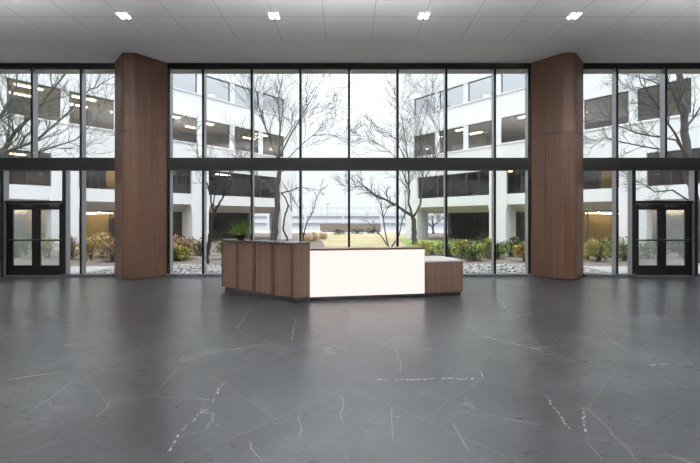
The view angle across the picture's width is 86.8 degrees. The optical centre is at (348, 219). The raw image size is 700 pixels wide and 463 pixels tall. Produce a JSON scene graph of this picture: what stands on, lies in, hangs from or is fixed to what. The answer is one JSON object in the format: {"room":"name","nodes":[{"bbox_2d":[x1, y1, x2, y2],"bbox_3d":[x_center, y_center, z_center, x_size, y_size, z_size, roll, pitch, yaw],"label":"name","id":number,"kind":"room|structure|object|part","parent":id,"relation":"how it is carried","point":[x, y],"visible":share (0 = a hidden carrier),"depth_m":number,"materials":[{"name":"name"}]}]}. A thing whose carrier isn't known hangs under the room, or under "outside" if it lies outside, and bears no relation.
{"room":"lobby","nodes":[
{"label":"lobby","id":0,"kind":"room"},
{"bbox_2d":[233,235,247,239],"bbox_3d":[-2.491,0.397,8.522,0.380,0.105,0.380,0,0,0],"label":"bowl","id":1,"kind":"object","parent":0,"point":[240,237],"depth_m":8.42,"materials":[{"name":"black ceramic"}]},
{"bbox_2d":[0,276,699,462],"bbox_3d":[0.000,1.710,2.510,25.800,0.120,17.020,0,0,0],"label":"floor","id":2,"kind":"structure","parent":0,"point":[114,369],"depth_m":4.00,"materials":[{"name":"stone"}]},
{"bbox_2d":[0,63,114,276],"bbox_3d":[-9.880,-1.470,10.865,6.040,6.240,0.290,0,0,0],"label":"window","id":3,"kind":"structure","parent":2,"relation":"on","point":[82,164],"depth_m":10.82,"materials":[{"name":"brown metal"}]},
{"bbox_2d":[0,69,30,73],"bbox_3d":[-9.995,-4.383,10.920,1.342,0.135,0.020,0,0,0],"label":"roller shade","id":4,"kind":"object","parent":3,"relation":"attached to","point":[2,71],"depth_m":10.91,"materials":[{"name":"fabric"}]},
{"bbox_2d":[5,201,61,275],"bbox_3d":[-9.250,0.095,10.935,1.710,3.110,0.150,0,0,0],"label":"door","id":5,"kind":"structure","parent":3,"relation":"attached to","point":[36,269],"depth_m":10.93,"materials":[{"name":"black metal"}]},
{"bbox_3d":[-9.880,-4.520,10.915,6.040,0.140,0.190,0,0,0],"label":"head frame","id":6,"kind":"part","parent":3,"relation":"part of","materials":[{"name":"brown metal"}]},
{"bbox_2d":[36,69,79,73],"bbox_3d":[-8.565,-4.383,10.920,1.342,0.135,0.020,0,0,0],"label":"roller shade","id":7,"kind":"object","parent":3,"relation":"attached to","point":[38,71],"depth_m":10.91,"materials":[{"name":"fabric"}]},
{"bbox_3d":[-7.600,1.613,10.865,1.480,0.075,0.290,0,0,0],"label":"sill","id":8,"kind":"part","parent":3,"relation":"part of","materials":[{"name":"grey metal"}]},
{"bbox_2d":[84,69,114,73],"bbox_3d":[-7.338,-4.383,10.920,0.936,0.135,0.020,0,0,0],"label":"roller shade","id":9,"kind":"object","parent":3,"relation":"attached to","point":[86,71],"depth_m":10.91,"materials":[{"name":"fabric"}]},
{"bbox_2d":[115,53,167,279],"bbox_3d":[-6.085,-1.470,10.620,1.510,6.240,0.960,0,0,0],"label":"wood column","id":10,"kind":"structure","parent":2,"relation":"on","point":[141,81],"depth_m":10.36,"materials":[{"name":"brown wood"}]},
{"bbox_3d":[-6.085,-3.516,10.620,1.510,2.148,0.960,0,0,0],"label":"cladding panel","id":11,"kind":"part","parent":10,"relation":"part of","materials":[{"name":"brown wood"}]},
{"bbox_3d":[-6.085,-1.732,10.620,1.510,1.380,0.960,0,0,0],"label":"cladding panel","id":12,"kind":"part","parent":10,"relation":"part of","materials":[{"name":"brown wood"}]},
{"bbox_3d":[-6.085,0.294,10.620,1.510,2.632,0.960,0,0,0],"label":"cladding panel","id":13,"kind":"part","parent":10,"relation":"part of","materials":[{"name":"brown wood"}]},
{"bbox_2d":[221,239,462,302],"bbox_3d":[-0.237,1.050,8.186,5.489,1.200,1.816,0,0,0],"label":"reception desk","id":14,"kind":"object","parent":2,"relation":"on","point":[288,271],"visible":1,"depth_m":7.76,"materials":[{"name":"brown wood"}]},
{"bbox_2d":[221,241,222,286],"bbox_3d":[-2.844,1.018,8.770,0.021,1.065,0.400,0,0,35],"label":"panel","id":15,"kind":"structure","parent":14,"relation":"on","point":[221,241],"depth_m":8.61,"materials":[{"name":"metal"}]},
{"bbox_3d":[-2.725,1.018,8.540,0.382,1.065,0.160,0,0,35],"label":"panel","id":16,"kind":"part","parent":14,"relation":"part of","materials":[{"name":"brown wood"}]},
{"bbox_2d":[225,218,257,239],"bbox_3d":[-2.464,0.197,8.513,0.802,0.504,0.838,0,0,0],"label":"potted fern","id":17,"kind":"object","parent":14,"relation":"on","point":[240,231],"visible":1,"depth_m":8.44,"materials":[{"name":"green plant"}]},
{"bbox_3d":[-2.260,1.018,8.212,0.382,1.065,0.160,0,0,35],"label":"panel","id":18,"kind":"part","parent":14,"relation":"part of","materials":[{"name":"brown wood"}]},
{"bbox_3d":[-1.795,1.018,7.884,0.382,1.065,0.160,0,0,35],"label":"panel","id":19,"kind":"part","parent":14,"relation":"part of","materials":[{"name":"brown wood"}]},
{"bbox_2d":[221,239,309,244],"bbox_3d":[-1.868,0.467,8.076,2.433,0.034,0.414,0,0,35],"label":"countertop","id":20,"kind":"structure","parent":14,"relation":"on","point":[235,240],"depth_m":7.77,"materials":[{"name":"grey stone"}]},
{"bbox_3d":[-1.330,1.018,7.557,0.382,1.065,0.160,0,0,35],"label":"panel","id":21,"kind":"part","parent":14,"relation":"part of","materials":[{"name":"brown wood"}]},
{"bbox_3d":[-0.978,1.018,7.445,0.363,1.065,0.122,0,0,-35],"label":"corner panel","id":22,"kind":"part","parent":14,"relation":"part of","materials":[{"name":"brown wood"}]},
{"bbox_3d":[0.406,1.095,7.718,2.430,0.940,0.050,0,0,-9],"label":"light panel","id":23,"kind":"part","parent":14,"relation":"part of","materials":[{"name":"white plastic"}]},
{"bbox_2d":[166,63,531,276],"bbox_3d":[0.000,-1.470,10.865,10.628,6.240,0.290,0,0,0],"label":"window","id":24,"kind":"structure","parent":2,"relation":"on","point":[204,164],"depth_m":10.82,"materials":[{"name":"brown metal"}]},
{"bbox_2d":[172,69,201,73],"bbox_3d":[-4.771,-4.383,10.920,0.910,0.135,0.020,0,0,0],"label":"roller shade","id":25,"kind":"object","parent":24,"relation":"attached to","point":[174,71],"depth_m":10.91,"materials":[{"name":"fabric"}]},
{"bbox_2d":[206,69,250,73],"bbox_3d":[-3.560,-4.383,10.920,1.336,0.135,0.020,0,0,0],"label":"roller shade","id":26,"kind":"object","parent":24,"relation":"attached to","point":[208,71],"depth_m":10.91,"materials":[{"name":"fabric"}]},
{"bbox_2d":[254,69,298,73],"bbox_3d":[-2.136,-4.383,10.920,1.336,0.135,0.020,0,0,0],"label":"roller shade","id":27,"kind":"object","parent":24,"relation":"attached to","point":[256,71],"depth_m":10.91,"materials":[{"name":"fabric"}]},
{"bbox_2d":[302,69,347,73],"bbox_3d":[-0.712,-4.383,10.920,1.336,0.135,0.020,0,0,0],"label":"roller shade","id":28,"kind":"object","parent":24,"relation":"attached to","point":[304,71],"depth_m":10.91,"materials":[{"name":"fabric"}]},
{"bbox_3d":[0.000,1.613,10.865,10.620,0.075,0.290,0,0,0],"label":"sill","id":29,"kind":"part","parent":24,"relation":"part of","materials":[{"name":"grey metal"}]},
{"bbox_3d":[0.000,-4.520,10.915,10.620,0.140,0.190,0,0,0],"label":"head frame","id":30,"kind":"part","parent":24,"relation":"part of","materials":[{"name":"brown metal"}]},
{"bbox_2d":[350,69,395,73],"bbox_3d":[0.712,-4.383,10.920,1.336,0.135,0.020,0,0,0],"label":"roller shade","id":31,"kind":"object","parent":24,"relation":"attached to","point":[352,71],"depth_m":10.91,"materials":[{"name":"fabric"}]},
{"bbox_2d":[399,69,443,73],"bbox_3d":[2.136,-4.383,10.920,1.336,0.135,0.020,0,0,0],"label":"roller shade","id":32,"kind":"object","parent":24,"relation":"attached to","point":[401,71],"depth_m":10.91,"materials":[{"name":"fabric"}]},
{"bbox_2d":[447,69,491,73],"bbox_3d":[3.560,-4.383,10.920,1.336,0.135,0.020,0,0,0],"label":"roller shade","id":33,"kind":"object","parent":24,"relation":"attached to","point":[449,71],"depth_m":10.91,"materials":[{"name":"fabric"}]},
{"bbox_2d":[496,69,525,73],"bbox_3d":[4.771,-4.383,10.920,0.910,0.135,0.020,0,0,0],"label":"roller shade","id":34,"kind":"object","parent":24,"relation":"attached to","point":[498,71],"depth_m":10.91,"materials":[{"name":"fabric"}]},
{"bbox_2d":[530,53,582,279],"bbox_3d":[6.085,-1.470,10.620,1.510,6.240,0.960,0,0,0],"label":"wood column","id":35,"kind":"structure","parent":2,"relation":"on","point":[556,81],"depth_m":10.36,"materials":[{"name":"brown wood"}]},
{"bbox_3d":[6.085,-3.516,10.620,1.510,2.148,0.960,0,0,0],"label":"cladding panel","id":36,"kind":"part","parent":35,"relation":"part of","materials":[{"name":"brown wood"}]},
{"bbox_3d":[6.085,-1.732,10.620,1.510,1.380,0.960,0,0,0],"label":"cladding panel","id":37,"kind":"part","parent":35,"relation":"part of","materials":[{"name":"brown wood"}]},
{"bbox_3d":[6.085,0.294,10.620,1.510,2.632,0.960,0,0,0],"label":"cladding panel","id":38,"kind":"part","parent":35,"relation":"part of","materials":[{"name":"brown wood"}]},
{"bbox_2d":[583,63,699,276],"bbox_3d":[9.880,-1.470,10.865,6.040,6.240,0.290,0,0,0],"label":"window","id":39,"kind":"structure","parent":2,"relation":"on","point":[614,164],"depth_m":10.82,"materials":[{"name":"brown metal"}]},
{"bbox_2d":[583,69,613,73],"bbox_3d":[7.338,-4.383,10.920,0.936,0.135,0.020,0,0,0],"label":"roller shade","id":40,"kind":"object","parent":39,"relation":"attached to","point":[585,71],"depth_m":10.91,"materials":[{"name":"fabric"}]},
{"bbox_3d":[7.600,1.613,10.865,1.480,0.075,0.290,0,0,0],"label":"sill","id":41,"kind":"part","parent":39,"relation":"part of","materials":[{"name":"grey metal"}]},
{"bbox_2d":[618,69,661,73],"bbox_3d":[8.565,-4.383,10.920,1.342,0.135,0.020,0,0,0],"label":"roller shade","id":42,"kind":"object","parent":39,"relation":"attached to","point":[620,71],"depth_m":10.91,"materials":[{"name":"fabric"}]},
{"bbox_3d":[9.880,-4.520,10.915,6.040,0.140,0.190,0,0,0],"label":"head frame","id":43,"kind":"part","parent":39,"relation":"part of","materials":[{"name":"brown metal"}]},
{"bbox_2d":[636,201,692,275],"bbox_3d":[9.250,0.095,10.935,1.710,3.110,0.150,0,0,0],"label":"door","id":44,"kind":"structure","parent":39,"relation":"attached to","point":[661,269],"depth_m":10.93,"materials":[{"name":"black metal"}]},
{"bbox_2d":[667,69,699,73],"bbox_3d":[9.995,-4.383,10.920,1.342,0.135,0.020,0,0,0],"label":"roller shade","id":45,"kind":"object","parent":39,"relation":"attached to","point":[669,71],"depth_m":10.91,"materials":[{"name":"fabric"}]},
{"bbox_2d":[0,0,699,62],"bbox_3d":[0.000,-4.690,2.450,26.200,0.200,17.300,0,0,0],"label":"ceiling","id":46,"kind":"structure","parent":0,"point":[31,31],"depth_m":8.87,"materials":[{"name":"white paint"}]},
{"bbox_2d":[114,12,132,18],"bbox_3d":[-5.050,-4.578,8.300,0.280,0.024,0.280,0,0,0],"label":"recessed light","id":47,"kind":"object","parent":46,"relation":"in","point":[123,15],"visible":1,"depth_m":8.29,"materials":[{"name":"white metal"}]},
{"bbox_2d":[267,12,280,18],"bbox_3d":[-1.680,-4.578,8.300,0.280,0.024,0.280,0,0,0],"label":"recessed light","id":48,"kind":"object","parent":46,"relation":"in","point":[272,15],"visible":1,"depth_m":8.29,"materials":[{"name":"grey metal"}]},
{"bbox_2d":[417,12,430,18],"bbox_3d":[1.680,-4.578,8.300,0.280,0.024,0.280,0,0,0],"label":"recessed light","id":49,"kind":"object","parent":46,"relation":"in","point":[421,15],"visible":1,"depth_m":8.29,"materials":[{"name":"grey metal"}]},
{"bbox_2d":[565,12,583,18],"bbox_3d":[5.050,-4.578,8.300,0.280,0.024,0.280,0,0,0],"label":"recessed light","id":50,"kind":"object","parent":46,"relation":"in","point":[573,15],"visible":1,"depth_m":8.29,"materials":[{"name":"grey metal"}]},
{"label":"outside","id":51,"kind":"structure","parent":0,"visible":0},
{"bbox_2d":[14,233,699,265],"bbox_3d":[0.000,1.815,40.550,90.000,0.270,58.900,0,0,0],"label":"planting bed","id":52,"kind":"object","parent":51,"point":[671,259],"depth_m":15.74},
{"bbox_2d":[14,236,31,257],"bbox_3d":[-14.708,1.190,16.429,1.368,1.019,0.886,0,0,0],"label":"shrub","id":53,"kind":"object","parent":52,"relation":"on","point":[17,245],"visible":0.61,"depth_m":16.39,"materials":[{"name":"green plant"}]},
{"bbox_2d":[28,235,58,257],"bbox_3d":[-13.302,1.185,16.238,1.484,1.072,0.762,0,0,-24],"label":"shrub","id":54,"kind":"object","parent":52,"relation":"on","point":[44,247],"visible":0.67,"depth_m":16.18,"materials":[{"name":"green plant"}]},
{"bbox_2d":[0,74,114,175],"bbox_3d":[-11.988,-3.444,13.832,9.462,10.312,4.102,0,0,6],"label":"bare tree","id":55,"kind":"object","parent":52,"relation":"on","point":[9,142],"visible":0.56,"depth_m":13.75,"materials":[{"name":"grey plant"}]},
{"bbox_2d":[70,235,79,258],"bbox_3d":[-11.973,1.184,15.914,0.885,1.090,0.692,0,0,0],"label":"shrub","id":56,"kind":"object","parent":52,"relation":"on","point":[72,243],"visible":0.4,"depth_m":15.84,"materials":[{"name":"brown plant"}]},
{"bbox_2d":[73,235,101,259],"bbox_3d":[-10.916,1.178,15.575,1.238,1.070,0.736,0,0,0],"label":"shrub","id":57,"kind":"object","parent":52,"relation":"on","point":[89,250],"visible":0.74,"depth_m":15.53,"materials":[{"name":"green plant"}]},
{"bbox_2d":[70,266,114,272],"bbox_3d":[-11.125,1.665,12.160,5.750,0.029,2.080,0,0,0],"label":"path","id":58,"kind":"structure","parent":52,"relation":"on","point":[73,269],"depth_m":12.59,"materials":[{"name":"grey concrete"}]},
{"bbox_2d":[87,231,114,257],"bbox_3d":[-11.065,1.092,16.616,1.369,1.276,0.945,0,0,0],"label":"shrub","id":59,"kind":"object","parent":52,"relation":"on","point":[102,233],"visible":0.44,"depth_m":16.53,"materials":[{"name":"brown plant"}]},
{"bbox_2d":[96,235,114,261],"bbox_3d":[-9.495,1.177,14.877,1.239,1.145,0.842,0,0,0],"label":"shrub","id":60,"kind":"object","parent":52,"relation":"on","point":[111,251],"visible":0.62,"depth_m":14.81,"materials":[{"name":"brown plant"}]},
{"bbox_2d":[0,74,296,250],"bbox_3d":[-19.418,-6.585,26.026,12.300,16.530,30.600,0,0,41],"label":"office building","id":61,"kind":"structure","parent":52,"relation":"on","point":[187,88],"depth_m":26.65,"materials":[{"name":"white concrete"}]},
{"bbox_2d":[14,210,26,247],"bbox_3d":[-18.594,0.525,20.722,0.050,2.150,0.838,0,0,41],"label":"curtain","id":62,"kind":"object","parent":61,"relation":"hanging from","point":[20,216],"depth_m":20.81,"materials":[{"name":"beige fabric"}]},
{"bbox_2d":[10,84,41,96],"bbox_3d":[-18.865,-7.519,21.602,2.220,0.059,1.200,0,0,41],"label":"ceiling lamp","id":63,"kind":"object","parent":61,"relation":"attached to","point":[39,89],"depth_m":21.57,"materials":[{"name":"white"}]},
{"bbox_2d":[27,210,45,233],"bbox_3d":[-18.539,-0.245,21.382,0.040,2.090,2.500,0,0,41],"label":"curtain","id":64,"kind":"object","parent":61,"relation":"hanging from","point":[29,212],"depth_m":21.47,"materials":[{"name":"beige fabric"}]},
{"bbox_2d":[79,211,79,243],"bbox_3d":[-16.824,0.525,22.731,0.050,2.150,0.947,0,0,41],"label":"curtain","id":65,"kind":"object","parent":61,"relation":"hanging from","point":[79,211],"depth_m":22.88,"materials":[{"name":"white fabric"}]},
{"bbox_2d":[70,95,95,107],"bbox_3d":[-17.131,-7.519,23.570,2.220,0.059,1.200,0,0,41],"label":"ceiling lamp","id":66,"kind":"object","parent":61,"relation":"attached to","point":[90,102],"depth_m":23.57,"materials":[{"name":"white"}]},
{"bbox_2d":[173,244,192,260],"bbox_3d":[-7.037,1.331,15.215,1.364,0.783,0.786,0,0,0],"label":"shrub","id":67,"kind":"object","parent":52,"relation":"on","point":[178,254],"visible":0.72,"depth_m":15.11,"materials":[{"name":"green plant"}]},
{"bbox_2d":[173,238,196,258],"bbox_3d":[-7.015,1.256,15.900,1.254,0.987,0.873,0,0,0],"label":"shrub","id":68,"kind":"object","parent":52,"relation":"on","point":[187,239],"visible":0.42,"depth_m":15.81,"materials":[{"name":"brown plant"}]},
{"bbox_2d":[173,234,199,252],"bbox_3d":[-8.457,1.224,18.621,1.993,1.015,1.251,0,0,0],"label":"shrub","id":69,"kind":"object","parent":52,"relation":"on","point":[175,234],"visible":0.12,"depth_m":18.80,"materials":[{"name":"green plant"}]},
{"bbox_2d":[191,237,211,255],"bbox_3d":[-7.113,1.267,17.531,1.407,0.963,0.864,0,0,0],"label":"shrub","id":70,"kind":"object","parent":52,"relation":"on","point":[199,250],"visible":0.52,"depth_m":17.45,"materials":[{"name":"green plant"}]},
{"bbox_2d":[173,110,263,263],"bbox_3d":[-4.838,-1.317,14.204,3.456,6.065,2.184,0,0,25],"label":"bare tree","id":71,"kind":"object","parent":52,"relation":"on","point":[192,118],"visible":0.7,"depth_m":14.14,"materials":[{"name":"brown plant"}]},
{"bbox_2d":[213,238,235,256],"bbox_3d":[-5.251,1.223,15.943,1.436,0.936,0.795,0,0,0],"label":"shrub","id":72,"kind":"object","parent":52,"relation":"on","point":[218,250],"visible":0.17,"depth_m":15.80,"materials":[{"name":"green plant"}]},
{"bbox_2d":[217,74,375,239],"bbox_3d":[-2.754,-4.460,18.901,8.706,12.414,4.473,0,0,13],"label":"bare tree","id":73,"kind":"object","parent":52,"relation":"on","point":[274,234],"visible":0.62,"depth_m":18.94,"materials":[{"name":"grey plant"}]},
{"bbox_2d":[278,172,327,240],"bbox_3d":[-1.978,-0.241,14.443,2.283,3.859,0.931,0,0,22],"label":"bare tree","id":74,"kind":"object","parent":52,"relation":"on","point":[286,236],"visible":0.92,"depth_m":14.58,"materials":[{"name":"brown plant"}]},
{"bbox_2d":[297,233,312,241],"bbox_3d":[-3.155,1.192,27.031,1.415,0.975,1.497,0,0,0],"label":"ornamental grass","id":75,"kind":"object","parent":52,"relation":"on","point":[306,239],"depth_m":26.74,"materials":[{"name":"plant"}]},
{"bbox_2d":[285,178,327,241],"bbox_3d":[-1.788,-0.035,15.501,1.843,3.439,0.747,0,0,0],"label":"bare tree","id":76,"kind":"object","parent":52,"relation":"on","point":[323,178],"visible":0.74,"depth_m":15.47,"materials":[{"name":"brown plant"}]},
{"bbox_2d":[305,230,319,240],"bbox_3d":[-2.812,1.169,29.555,1.630,1.022,1.685,0,0,0],"label":"ornamental grass","id":77,"kind":"object","parent":52,"relation":"on","point":[314,237],"depth_m":29.24,"materials":[{"name":"plant"}]},
{"bbox_2d":[89,264,608,272],"bbox_3d":[0.000,1.667,12.560,16.400,0.024,2.880,0,0,0],"label":"gravel strip","id":78,"kind":"object","parent":52,"relation":"on","point":[508,266],"visible":0.07,"depth_m":12.63,"materials":[{"name":"grey gravel"}]},
{"bbox_2d":[91,263,607,272],"bbox_3d":[0.000,1.633,12.602,16.254,0.066,2.666,0,0,0],"label":"pebbles","id":79,"kind":"object","parent":78,"relation":"on","point":[521,264],"visible":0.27,"depth_m":12.25,"materials":[{"name":"stone"}]},
{"bbox_2d":[315,233,406,246],"bbox_3d":[1.300,1.665,33.000,11.400,0.029,26.000,0,0,0],"label":"lawn","id":80,"kind":"structure","parent":52,"relation":"on","point":[365,239],"depth_m":29.78,"materials":[{"name":"beige plant"}]},
{"bbox_2d":[317,230,330,238],"bbox_3d":[-2.277,1.227,31.972,1.494,0.905,1.539,0,0,24],"label":"ornamental grass","id":81,"kind":"object","parent":80,"relation":"on","point":[322,236],"depth_m":31.77,"materials":[{"name":"plant"}]},
{"bbox_2d":[331,229,345,234],"bbox_3d":[-1.142,1.378,41.969,1.919,0.800,1.638,0,0,0],"label":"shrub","id":82,"kind":"object","parent":80,"relation":"on","point":[336,231],"visible":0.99,"depth_m":41.78,"materials":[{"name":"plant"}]},
{"bbox_2d":[351,228,363,233],"bbox_3d":[1.003,1.339,43.521,1.989,0.840,1.797,0,0,0],"label":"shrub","id":83,"kind":"object","parent":80,"relation":"on","point":[359,229],"visible":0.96,"depth_m":43.28,"materials":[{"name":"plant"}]},
{"bbox_2d":[364,228,376,233],"bbox_3d":[2.704,1.352,44.973,1.885,0.907,1.533,0,0,-10],"label":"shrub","id":84,"kind":"object","parent":80,"relation":"on","point":[373,230],"visible":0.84,"depth_m":44.85,"materials":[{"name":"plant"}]},
{"bbox_2d":[360,182,409,246],"bbox_3d":[1.606,-0.055,16.477,2.309,3.492,0.757,0,0,18],"label":"bare tree","id":85,"kind":"object","parent":52,"relation":"on","point":[387,244],"visible":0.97,"depth_m":16.49,"materials":[{"name":"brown plant"}]},
{"bbox_2d":[404,209,447,233],"bbox_3d":[10.033,-0.313,46.383,7.176,4.418,4.145,0,0,-23],"label":"bare tree","id":86,"kind":"object","parent":52,"relation":"on","point":[433,224],"visible":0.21,"depth_m":45.93,"materials":[{"name":"grey plant"}]},
{"bbox_2d":[413,240,443,254],"bbox_3d":[3.893,1.334,17.905,1.990,0.716,1.072,0,0,11],"label":"shrub","id":87,"kind":"object","parent":52,"relation":"on","point":[424,244],"visible":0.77,"depth_m":17.85,"materials":[{"name":"green plant"}]},
{"bbox_2d":[435,238,460,256],"bbox_3d":[4.590,1.243,17.003,1.509,0.971,0.915,0,0,0],"label":"shrub","id":88,"kind":"object","parent":52,"relation":"on","point":[449,254],"visible":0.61,"depth_m":16.97,"materials":[{"name":"green plant"}]},
{"bbox_2d":[449,239,473,258],"bbox_3d":[4.943,1.259,16.095,1.166,0.987,0.750,0,0,0],"label":"shrub","id":89,"kind":"object","parent":52,"relation":"on","point":[456,248],"visible":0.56,"depth_m":16.02,"materials":[{"name":"green plant"}]},
{"bbox_2d":[459,239,486,260],"bbox_3d":[5.119,1.251,15.187,1.402,0.926,0.861,0,0,0],"label":"shrub","id":90,"kind":"object","parent":52,"relation":"on","point":[469,251],"visible":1,"depth_m":15.09,"materials":[{"name":"green plant"}]},
{"bbox_2d":[475,237,490,256],"bbox_3d":[6.195,1.237,16.884,1.231,0.964,0.842,0,0,0],"label":"shrub","id":91,"kind":"object","parent":52,"relation":"on","point":[489,238],"visible":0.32,"depth_m":16.82,"materials":[{"name":"green plant"}]},
{"bbox_2d":[484,240,509,258],"bbox_3d":[6.330,1.283,15.946,1.149,0.915,0.727,0,0,0],"label":"shrub","id":92,"kind":"object","parent":52,"relation":"on","point":[498,248],"visible":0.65,"depth_m":15.85,"materials":[{"name":"green plant"}]},
{"bbox_2d":[399,238,604,253],"bbox_3d":[7.800,1.649,25.500,10.400,0.059,15.000,0,0,0],"label":"lawn","id":93,"kind":"structure","parent":52,"relation":"on","point":[407,242],"depth_m":25.51,"materials":[{"name":"plant"}]},
{"bbox_2d":[332,74,463,244],"bbox_3d":[3.232,-4.831,23.434,8.912,13.177,4.752,0,0,-22],"label":"bare tree","id":94,"kind":"object","parent":93,"relation":"on","point":[413,227],"visible":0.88,"depth_m":23.88,"materials":[{"name":"grey plant"}]},
{"bbox_2d":[502,236,521,256],"bbox_3d":[7.461,1.228,16.892,1.132,0.996,0.779,0,0,0],"label":"shrub","id":95,"kind":"object","parent":52,"relation":"on","point":[513,238],"visible":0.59,"depth_m":16.84,"materials":[{"name":"green plant"}]},
{"bbox_2d":[513,241,524,261],"bbox_3d":[7.173,1.235,15.018,1.266,0.904,0.696,0,0,0],"label":"shrub","id":96,"kind":"object","parent":52,"relation":"on","point":[519,247],"visible":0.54,"depth_m":14.96,"materials":[{"name":"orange plant"}]},
{"bbox_2d":[402,74,699,249],"bbox_3d":[19.418,-6.585,26.026,12.300,16.530,30.600,0,0,-41],"label":"office building","id":97,"kind":"structure","parent":52,"relation":"on","point":[468,95],"depth_m":26.71,"materials":[{"name":"white concrete"}]},
{"bbox_3d":[14.504,0.500,24.811,0.080,2.300,2.690,0,0,-41],"label":"shopfront frame","id":98,"kind":"part","parent":97,"relation":"part of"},
{"bbox_2d":[652,210,656,233],"bbox_3d":[18.539,-0.245,21.382,0.040,2.090,2.500,0,0,-41],"label":"curtain","id":99,"kind":"object","parent":97,"relation":"hanging from","point":[654,212],"depth_m":21.88,"materials":[{"name":"beige fabric"}]},
{"bbox_2d":[666,210,683,247],"bbox_3d":[18.485,0.525,20.846,0.050,2.150,1.168,0,0,-41],"label":"curtain","id":100,"kind":"object","parent":97,"relation":"hanging from","point":[674,218],"depth_m":20.91,"materials":[{"name":"beige fabric"}]},
{"bbox_2d":[583,237,599,258],"bbox_3d":[10.277,1.239,15.868,0.933,1.014,0.622,0,0,0],"label":"shrub","id":101,"kind":"object","parent":52,"relation":"on","point":[585,255],"visible":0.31,"depth_m":15.81,"materials":[{"name":"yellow plant"}]},
{"bbox_2d":[584,238,611,261],"bbox_3d":[10.073,1.194,15.040,1.344,0.986,0.736,0,0,0],"label":"shrub","id":102,"kind":"object","parent":52,"relation":"on","point":[595,249],"visible":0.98,"depth_m":14.97,"materials":[{"name":"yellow plant"}]},
{"bbox_2d":[601,234,620,257],"bbox_3d":[11.773,1.165,16.627,1.362,1.129,0.807,0,0,0],"label":"shrub","id":103,"kind":"object","parent":52,"relation":"on","point":[610,256],"visible":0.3,"depth_m":16.52,"materials":[{"name":"green plant"}]},
{"bbox_2d":[608,236,641,260],"bbox_3d":[11.402,1.146,15.271,1.376,1.164,0.863,0,0,0],"label":"shrub","id":104,"kind":"object","parent":52,"relation":"on","point":[624,255],"visible":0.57,"depth_m":15.24,"materials":[{"name":"green plant"}]},
{"bbox_2d":[583,266,699,272],"bbox_3d":[11.125,1.665,12.160,5.750,0.029,2.080,0,0,0],"label":"path","id":105,"kind":"structure","parent":52,"relation":"on","point":[621,269],"depth_m":12.59,"materials":[{"name":"grey concrete"}]},
{"bbox_2d":[583,74,699,262],"bbox_3d":[11.571,-2.714,13.804,8.458,8.863,2.996,0,0,-17],"label":"bare tree","id":106,"kind":"object","parent":52,"relation":"on","point":[680,102],"visible":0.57,"depth_m":13.76,"materials":[{"name":"grey plant"}]},
{"bbox_2d":[639,238,666,258],"bbox_3d":[12.928,1.203,16.012,1.850,1.031,1.126,0,0,0],"label":"shrub","id":107,"kind":"object","parent":52,"relation":"on","point":[647,248],"visible":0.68,"depth_m":15.95,"materials":[{"name":"green plant"}]},
{"bbox_2d":[666,237,683,257],"bbox_3d":[14.795,1.223,16.439,1.621,1.019,1.016,0,0,0],"label":"shrub","id":108,"kind":"object","parent":52,"relation":"on","point":[674,246],"visible":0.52,"depth_m":16.41,"materials":[{"name":"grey plant"}]},
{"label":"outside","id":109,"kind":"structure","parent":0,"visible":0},
{"bbox_2d":[250,230,447,232],"bbox_3d":[0.000,1.655,88.000,140.000,0.030,84.000,0,0,0],"label":"road","id":110,"kind":"structure","parent":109,"point":[256,231],"depth_m":52.76,"materials":[{"name":"grey asphalt"}]},
{"bbox_2d":[250,208,447,229],"bbox_3d":[0.150,-0.200,68.950,80.300,3.700,14.100,0,0,0],"label":"building","id":111,"kind":"structure","parent":110,"relation":"on","point":[261,221],"depth_m":62.00,"materials":[{"name":"concrete"}]},
{"bbox_2d":[320,224,380,231],"bbox_3d":[0.200,1.070,50.300,8.200,1.140,0.600,0,0,0],"label":"wall","id":112,"kind":"structure","parent":110,"relation":"on","point":[324,227],"depth_m":50.00,"materials":[{"name":"grey concrete"}]}
]}

